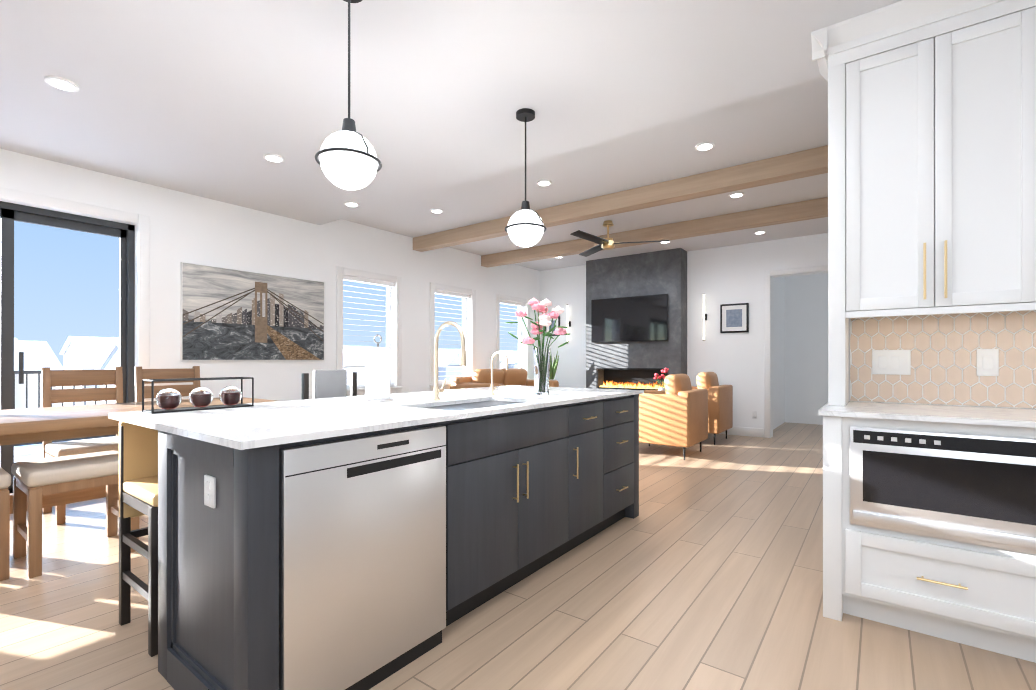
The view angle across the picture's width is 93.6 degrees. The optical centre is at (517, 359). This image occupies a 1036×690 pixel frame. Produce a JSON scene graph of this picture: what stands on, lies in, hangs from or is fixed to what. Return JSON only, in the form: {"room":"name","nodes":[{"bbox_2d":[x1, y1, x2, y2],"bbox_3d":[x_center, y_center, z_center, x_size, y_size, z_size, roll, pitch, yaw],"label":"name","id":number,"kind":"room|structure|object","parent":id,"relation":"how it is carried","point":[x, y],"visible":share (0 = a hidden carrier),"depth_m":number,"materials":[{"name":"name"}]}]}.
{"room":"open-plan kitchen","nodes":[
{"label":"open-plan kitchen","id":0,"kind":"room"},
{"bbox_2d":[0,149,539,400],"bbox_3d":[-2.765,-0.382,5.402,0.200,3.050,10.800,0,0,37],"label":"wall","id":1,"kind":"structure","parent":0,"point":[189,228],"depth_m":5.33,"materials":[{"name":"paint"}]},
{"bbox_2d":[0,201,134,492],"bbox_3d":[-4.218,-0.039,3.467,0.105,2.360,2.400,0,0,37],"label":"door frame","id":2,"kind":"structure","parent":1,"relation":"attached to","point":[11,213],"depth_m":3.95,"materials":[{"name":"grey metal"}]},
{"bbox_2d":[0,187,149,401],"bbox_3d":[-4.124,-0.082,3.396,0.020,2.445,2.570,0,0,37],"label":"door frame","id":3,"kind":"structure","parent":1,"relation":"attached to","point":[142,221],"depth_m":4.36,"materials":[{"name":"white wood"}]},
{"bbox_2d":[180,262,324,359],"bbox_3d":[-2.758,-0.457,5.210,0.039,0.934,1.476,0,0,37],"label":"canvas art","id":4,"kind":"object","parent":1,"relation":"attached to","point":[229,314],"visible":0.92,"depth_m":5.10,"materials":[{"name":"grey fabric"}]},
{"bbox_2d":[336,266,403,395],"bbox_3d":[-1.971,-0.341,6.388,0.195,1.600,1.030,0,0,37],"label":"window","id":5,"kind":"structure","parent":1,"relation":"in","point":[340,271],"depth_m":6.50,"materials":[{"name":"white"}]},
{"bbox_2d":[343,275,394,387],"bbox_3d":[-1.973,-0.346,6.390,0.070,1.416,0.820,0,0,37],"label":"window blind","id":6,"kind":"object","parent":5,"relation":"attached to","point":[365,280],"visible":0.62,"depth_m":6.33,"materials":[{"name":"white plastic"}]},
{"bbox_2d":[429,282,475,390],"bbox_3d":[-1.050,-0.339,7.623,0.195,1.600,1.030,0,0,37],"label":"window","id":7,"kind":"structure","parent":1,"relation":"in","point":[434,286],"depth_m":7.66,"materials":[{"name":"white"}]},
{"bbox_2d":[435,290,469,382],"bbox_3d":[-1.052,-0.344,7.624,0.070,1.416,0.820,0,0,37],"label":"window blind","id":8,"kind":"object","parent":7,"relation":"attached to","point":[451,294],"visible":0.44,"depth_m":7.59,"materials":[{"name":"white plastic"}]},
{"bbox_2d":[496,294,530,379],"bbox_3d":[-0.130,-0.338,8.857,0.195,1.600,1.030,0,0,37],"label":"window","id":9,"kind":"structure","parent":1,"relation":"in","point":[509,298],"depth_m":8.91,"materials":[{"name":"white"}]},
{"bbox_2d":[500,300,524,354],"bbox_3d":[-0.132,-0.343,8.859,0.070,1.416,0.820,0,0,37],"label":"window blind","id":10,"kind":"object","parent":9,"relation":"attached to","point":[512,303],"visible":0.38,"depth_m":8.84,"materials":[{"name":"white plastic"}]},
{"bbox_2d":[0,0,901,224],"bbox_3d":[-0.628,-1.757,0.910,8.600,0.310,5.750,0,0,37],"label":"ceiling","id":11,"kind":"structure","parent":0,"point":[217,100],"depth_m":2.78,"materials":[{"name":"paint"}]},
{"bbox_2d":[44,75,78,91],"bbox_3d":[-2.638,-1.593,2.814,0.148,0.015,0.148,0,0,10],"label":"recessed light","id":12,"kind":"object","parent":11,"relation":"in","point":[61,83],"depth_m":2.80,"materials":[{"name":"white"}]},
{"bbox_2d":[263,153,283,162],"bbox_3d":[-1.931,-1.592,3.846,0.148,0.015,0.148,0,0,10],"label":"recessed light","id":13,"kind":"object","parent":11,"relation":"in","point":[270,157],"depth_m":3.83,"materials":[{"name":"white"}]},
{"bbox_2d":[315,0,381,189],"bbox_3d":[-0.724,-1.166,2.085,0.273,0.868,0.273,0,0,37],"label":"pendant light","id":14,"kind":"object","parent":11,"relation":"hanging from","point":[349,160],"visible":1,"depth_m":2.01,"materials":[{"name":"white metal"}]},
{"bbox_2d":[344,201,358,206],"bbox_3d":[-1.704,-1.591,4.987,0.148,0.015,0.148,0,0,28],"label":"recessed light","id":15,"kind":"object","parent":11,"relation":"in","point":[349,203],"depth_m":4.97,"materials":[{"name":"white plastic"}]},
{"bbox_2d":[505,108,546,246],"bbox_3d":[0.049,-1.165,3.155,0.273,0.868,0.273,0,0,37],"label":"pendant light","id":16,"kind":"object","parent":11,"relation":"hanging from","point":[525,227],"visible":1,"depth_m":3.09,"materials":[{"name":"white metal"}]},
{"bbox_2d":[0,422,1035,689],"bbox_3d":[1.390,1.201,3.612,9.000,0.120,12.900,0,0,37],"label":"floor","id":17,"kind":"structure","parent":0,"point":[704,570],"depth_m":2.17,"materials":[{"name":"brown wood"}]},
{"bbox_2d":[0,467,10,580],"bbox_3d":[-3.232,0.864,2.082,0.436,0.550,1.436,0,0,37],"label":"bench","id":18,"kind":"object","parent":17,"relation":"on","point":[5,480],"visible":1,"depth_m":2.51,"materials":[{"name":"brown wood"}]},
{"bbox_2d":[11,450,138,578],"bbox_3d":[-2.587,0.865,2.855,0.486,0.550,0.486,0,0,37],"label":"seat","id":19,"kind":"object","parent":17,"relation":"on","point":[35,481],"visible":0.79,"depth_m":2.72,"materials":[{"name":"brown wood"}]},
{"bbox_2d":[41,367,122,524],"bbox_3d":[-3.235,0.600,3.693,0.531,1.082,0.480,0,0,37],"label":"dining chair","id":20,"kind":"object","parent":17,"relation":"on","point":[55,378],"visible":0.6,"depth_m":3.72,"materials":[{"name":"brown wood"}]},
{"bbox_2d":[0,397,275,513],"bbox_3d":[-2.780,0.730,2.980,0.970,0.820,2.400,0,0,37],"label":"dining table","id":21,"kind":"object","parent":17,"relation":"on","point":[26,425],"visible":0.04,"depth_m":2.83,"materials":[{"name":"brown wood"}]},
{"bbox_2d":[119,421,157,656],"bbox_3d":[-1.444,0.702,2.140,0.422,0.875,0.400,0,0,37],"label":"counter stool","id":22,"kind":"object","parent":17,"relation":"on","point":[138,470],"visible":0.42,"depth_m":2.08,"materials":[{"name":"brown wood"}]},
{"bbox_2d":[134,366,200,401],"bbox_3d":[-2.894,0.601,4.150,0.531,1.082,0.480,0,0,37],"label":"dining chair","id":23,"kind":"object","parent":17,"relation":"on","point":[140,374],"visible":0.27,"depth_m":4.25,"materials":[{"name":"brown wood"}]},
{"bbox_2d":[302,370,356,399],"bbox_3d":[-1.142,0.606,3.231,0.422,1.070,0.400,0,0,37],"label":"counter stool","id":24,"kind":"object","parent":17,"relation":"on","point":[329,383],"visible":0.19,"depth_m":3.31,"materials":[{"name":"grey fabric"}]},
{"bbox_2d":[155,393,642,689],"bbox_3d":[-0.202,0.693,2.654,0.734,0.894,2.740,0,0,37],"label":"kitchen island","id":25,"kind":"object","parent":17,"relation":"on","point":[348,543],"depth_m":1.71,"materials":[{"name":"black wood"}]},
{"bbox_2d":[108,385,643,448],"bbox_3d":[-0.398,0.236,2.801,1.205,0.022,2.800,0,0,37],"label":"island countertop","id":26,"kind":"structure","parent":25,"relation":"on","point":[233,428],"depth_m":1.98,"materials":[{"name":"white stone"}]},
{"bbox_2d":[142,377,253,413],"bbox_3d":[-1.434,0.154,2.202,0.123,0.138,0.408,0,0,37],"label":"candle holder","id":27,"kind":"object","parent":26,"relation":"on","point":[167,400],"visible":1,"depth_m":2.17,"materials":[{"name":"black metal"}]},
{"bbox_2d":[362,334,393,401],"bbox_3d":[-0.764,0.043,2.650,0.170,0.361,0.170,0,0,37],"label":"paper towel holder","id":28,"kind":"object","parent":26,"relation":"on","point":[377,373],"visible":1,"depth_m":2.60,"materials":[{"name":"white paper"}]},
{"bbox_2d":[432,321,465,400],"bbox_3d":[-0.358,0.009,2.638,0.242,0.430,0.094,0,0,37],"label":"kitchen faucet","id":29,"kind":"object","parent":26,"relation":"on","point":[437,390],"visible":1,"depth_m":2.66,"materials":[{"name":"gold metal"}]},
{"bbox_2d":[420,397,515,408],"bbox_3d":[-0.217,0.350,2.529,0.424,0.232,0.744,0,0,37],"label":"sink","id":30,"kind":"object","parent":26,"relation":"in","point":[479,401],"depth_m":2.67,"materials":[{"name":"white ceramic"}]},
{"bbox_2d":[490,351,507,394],"bbox_3d":[-0.112,0.086,3.037,0.142,0.277,0.052,0,0,37],"label":"filter faucet","id":31,"kind":"object","parent":26,"relation":"on","point":[492,384],"visible":1,"depth_m":3.05,"materials":[{"name":"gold metal"}]},
{"bbox_2d":[505,298,569,394],"bbox_3d":[0.176,-0.084,3.137,0.440,0.618,0.422,0,0,37],"label":"flower vase","id":32,"kind":"object","parent":26,"relation":"on","point":[541,356],"visible":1,"depth_m":3.08,"materials":[{"name":"clear glass"}]},
{"bbox_2d":[450,368,558,389],"bbox_3d":[-0.165,0.645,7.735,0.980,1.001,1.650,0,0,37],"label":"sofa","id":33,"kind":"object","parent":17,"relation":"on","point":[479,378],"visible":0.27,"depth_m":7.52,"materials":[{"name":"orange leather"}]},
{"bbox_2d":[586,248,686,389],"bbox_3d":[1.953,-0.293,8.166,1.660,2.878,0.324,0,0,37],"label":"chase","id":34,"kind":"object","parent":17,"relation":"on","point":[638,365],"visible":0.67,"depth_m":7.99,"materials":[{"name":"paint"}]},
{"bbox_2d":[591,294,667,342],"bbox_3d":[1.820,-0.664,8.039,1.340,0.740,0.050,0,0,37],"label":"wall-mounted tv","id":35,"kind":"object","parent":34,"relation":"attached to","point":[634,318],"visible":1,"depth_m":7.99,"materials":[{"name":"black glass"}]},
{"bbox_2d":[639,374,707,459],"bbox_3d":[1.810,0.659,5.969,0.816,0.970,0.760,0,0,37],"label":"armchair","id":36,"kind":"object","parent":17,"relation":"on","point":[675,413],"visible":0.85,"depth_m":5.64,"materials":[{"name":"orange leather"}]},
{"bbox_2d":[691,372,732,444],"bbox_3d":[2.557,0.660,6.971,0.816,0.970,0.760,0,0,37],"label":"armchair","id":37,"kind":"object","parent":17,"relation":"on","point":[720,408],"visible":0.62,"depth_m":6.60,"materials":[{"name":"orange leather"}]},
{"bbox_2d":[818,413,1035,662],"bbox_3d":[1.852,0.693,2.173,0.782,0.894,0.651,0,0,37],"label":"base cabinet","id":38,"kind":"object","parent":17,"relation":"on","point":[929,519],"depth_m":1.93,"materials":[{"name":"white wood"}]},
{"bbox_2d":[818,401,1035,424],"bbox_3d":[2.316,0.235,1.823,1.975,0.022,0.657,0,0,37],"label":"countertop","id":39,"kind":"structure","parent":38,"relation":"on","point":[956,413],"depth_m":2.10,"materials":[{"name":"white stone"}]},
{"bbox_3d":[1.968,0.845,6.630,0.400,0.600,0.400,0,0,37],"label":"table","id":40,"kind":"object","parent":17,"relation":"on","visible":0},
{"bbox_2d":[654,368,668,390],"bbox_3d":[1.965,0.328,6.640,0.226,0.431,0.184,0,0,37],"label":"posy","id":41,"kind":"object","parent":40,"relation":"on","point":[665,371],"visible":0.56,"depth_m":6.63,"materials":[{"name":"pink plant"}]},
{"bbox_3d":[0.577,0.857,8.747,0.480,0.580,0.480,0,0,37],"label":"side table","id":42,"kind":"object","parent":17,"relation":"on","visible":0},
{"bbox_2d":[549,351,558,379],"bbox_3d":[0.587,0.189,8.749,0.342,0.755,0.386,0,0,37],"label":"snake plant","id":43,"kind":"object","parent":42,"relation":"on","point":[553,368],"visible":0.46,"depth_m":8.70,"materials":[{"name":"green plant"}]},
{"bbox_2d":[343,76,827,270],"bbox_3d":[2.481,-1.822,5.079,8.600,0.170,4.650,0,0,37],"label":"ceiling","id":44,"kind":"structure","parent":0,"point":[785,120],"depth_m":4.83,"materials":[{"name":"paint"}]},
{"bbox_2d":[430,209,442,212],"bbox_3d":[-0.946,-1.730,5.669,0.148,0.015,0.148,0,0,28],"label":"recessed light","id":45,"kind":"object","parent":44,"relation":"in","point":[432,210],"depth_m":5.65,"materials":[{"name":"white"}]},
{"bbox_2d":[536,180,551,185],"bbox_3d":[0.256,-1.731,4.773,0.148,0.015,0.148,0,0,10],"label":"recessed light","id":46,"kind":"object","parent":44,"relation":"in","point":[541,182],"depth_m":4.76,"materials":[{"name":"white"}]},
{"bbox_2d":[570,220,668,256],"bbox_3d":[1.075,-1.563,5.992,1.317,0.344,1.199,0,0,37],"label":"ceiling fan","id":47,"kind":"object","parent":44,"relation":"hanging from","point":[607,243],"visible":1,"depth_m":6.04,"materials":[{"name":"black metal"}]},
{"bbox_2d":[413,145,827,251],"bbox_3d":[1.993,-1.650,4.425,8.596,0.174,0.170,0,0,37],"label":"beam","id":48,"kind":"structure","parent":44,"relation":"attached to","point":[798,165],"depth_m":4.78,"materials":[{"name":"brown wood"}]},
{"bbox_2d":[481,197,827,266],"bbox_3d":[2.878,-1.649,5.612,8.596,0.174,0.170,0,0,37],"label":"beam","id":49,"kind":"structure","parent":44,"relation":"attached to","point":[790,212],"depth_m":6.11,"materials":[{"name":"brown wood"}]},
{"bbox_2d":[695,142,714,150],"bbox_3d":[1.519,-1.732,3.956,0.148,0.015,0.148,0,0,28],"label":"recessed light","id":50,"kind":"object","parent":44,"relation":"in","point":[704,146],"depth_m":3.94,"materials":[{"name":"white plastic"}]},
{"bbox_2d":[729,192,743,197],"bbox_3d":[2.300,-1.731,5.120,0.148,0.015,0.148,0,0,28],"label":"recessed light","id":51,"kind":"object","parent":44,"relation":"in","point":[737,194],"depth_m":5.11,"materials":[{"name":"white plastic"}]},
{"bbox_2d":[754,231,765,233],"bbox_3d":[3.295,-1.729,6.623,0.148,0.015,0.148,0,0,-44],"label":"recessed light","id":52,"kind":"object","parent":44,"relation":"in","point":[757,232],"depth_m":6.59,"materials":[{"name":"white"}]},
{"bbox_2d":[540,233,827,437],"bbox_3d":[4.010,-0.380,6.962,8.800,3.050,0.200,0,0,37],"label":"wall","id":53,"kind":"structure","parent":0,"point":[719,276],"depth_m":7.46,"materials":[{"name":"paint"}]},
{"bbox_2d":[545,316,559,335],"bbox_3d":[0.662,-0.642,9.314,0.320,0.380,0.029,0,0,37],"label":"picture frame","id":54,"kind":"object","parent":53,"relation":"attached to","point":[557,324],"visible":0.52,"depth_m":9.29,"materials":[{"name":"black metal"}]},
{"bbox_2d":[567,304,570,343],"bbox_3d":[0.940,-0.658,9.067,0.060,0.730,0.093,0,0,37],"label":"wall sconce","id":55,"kind":"object","parent":53,"relation":"attached to","point":[568,323],"visible":0.92,"depth_m":9.03,"materials":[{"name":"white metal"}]},
{"bbox_2d":[703,294,706,340],"bbox_3d":[2.912,-0.659,7.597,0.060,0.730,0.093,0,0,37],"label":"wall sconce","id":56,"kind":"object","parent":53,"relation":"attached to","point":[704,316],"visible":0.98,"depth_m":7.57,"materials":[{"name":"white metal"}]},
{"bbox_2d":[720,303,748,332],"bbox_3d":[3.276,-0.625,7.365,0.400,0.440,0.029,0,0,37],"label":"picture frame","id":57,"kind":"object","parent":53,"relation":"attached to","point":[734,318],"visible":0.96,"depth_m":7.35,"materials":[{"name":"black metal"}]},
{"bbox_2d":[719,426,763,437],"bbox_3d":[3.160,1.080,7.459,1.100,0.130,0.016,0,0,37],"label":"baseboard","id":58,"kind":"structure","parent":53,"relation":"attached to","point":[747,431],"depth_m":7.26,"materials":[{"name":"white wood"}]},
{"bbox_2d":[752,411,756,418],"bbox_3d":[3.502,0.818,7.208,0.070,0.115,0.008,0,0,37],"label":"wall outlet","id":59,"kind":"object","parent":53,"relation":"attached to","point":[754,414],"visible":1,"depth_m":7.20,"materials":[{"name":"white plastic"}]},
{"bbox_2d":[764,265,827,437],"bbox_3d":[4.041,-0.075,6.802,1.080,2.440,0.018,0,0,37],"label":"trim","id":60,"kind":"structure","parent":53,"relation":"attached to","point":[767,274],"depth_m":7.08,"materials":[{"name":"white wood"}]},
{"bbox_2d":[773,273,827,429],"bbox_3d":[4.794,-0.254,7.812,1.440,2.800,2.100,0,0,37],"label":"wall","id":61,"kind":"structure","parent":0,"point":[800,348],"depth_m":8.65,"materials":[{"name":"paint"}]},
{"bbox_2d":[849,318,1027,408],"bbox_3d":[3.157,-0.301,1.685,3.460,2.880,0.120,0,0,37],"label":"wall","id":62,"kind":"structure","parent":0,"point":[849,369],"depth_m":2.63,"materials":[{"name":"paint"}]},
{"bbox_2d":[823,0,1035,319],"bbox_3d":[1.941,-0.915,2.295,0.784,1.369,0.351,0,0,37],"label":"upper cabinet","id":63,"kind":"object","parent":62,"relation":"attached to","point":[931,157],"depth_m":2.15,"materials":[{"name":"white wood"}]},
{"bbox_2d":[850,310,1035,408],"bbox_3d":[2.542,-0.003,2.053,1.887,0.453,0.017,0,0,37],"label":"backsplash","id":64,"kind":"structure","parent":62,"relation":"attached to","point":[985,359],"depth_m":2.38,"materials":[{"name":"beige tile"}]},
{"label":"outside","id":65,"kind":"structure","parent":0,"visible":0},
{"bbox_2d":[14,386,114,450],"bbox_3d":[-90.339,4.364,67.327,214.150,0.300,400.000,0,0,37],"label":"ground","id":66,"kind":"structure","parent":65,"point":[28,447],"depth_m":44.28,"materials":[{"name":"white"}]},
{"bbox_2d":[14,448,42,462],"bbox_3d":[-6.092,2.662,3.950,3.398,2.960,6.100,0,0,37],"label":"deck","id":67,"kind":"object","parent":66,"relation":"on","point":[26,455],"depth_m":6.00,"materials":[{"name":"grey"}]},
{"bbox_2d":[14,370,115,445],"bbox_3d":[-7.374,0.643,4.908,0.080,1.080,6.080,0,0,37],"label":"deck railing","id":68,"kind":"object","parent":67,"relation":"on","point":[38,372],"visible":0.06,"depth_m":6.34,"materials":[{"name":"black metal"}]},
{"bbox_2d":[14,336,517,408],"bbox_3d":[-15.757,0.364,106.200,63.195,7.788,272.284,0,0,37],"label":"houses","id":69,"kind":"structure","parent":66,"relation":"on","point":[88,353],"depth_m":59.68,"materials":[{"name":"grey"}]}
]}

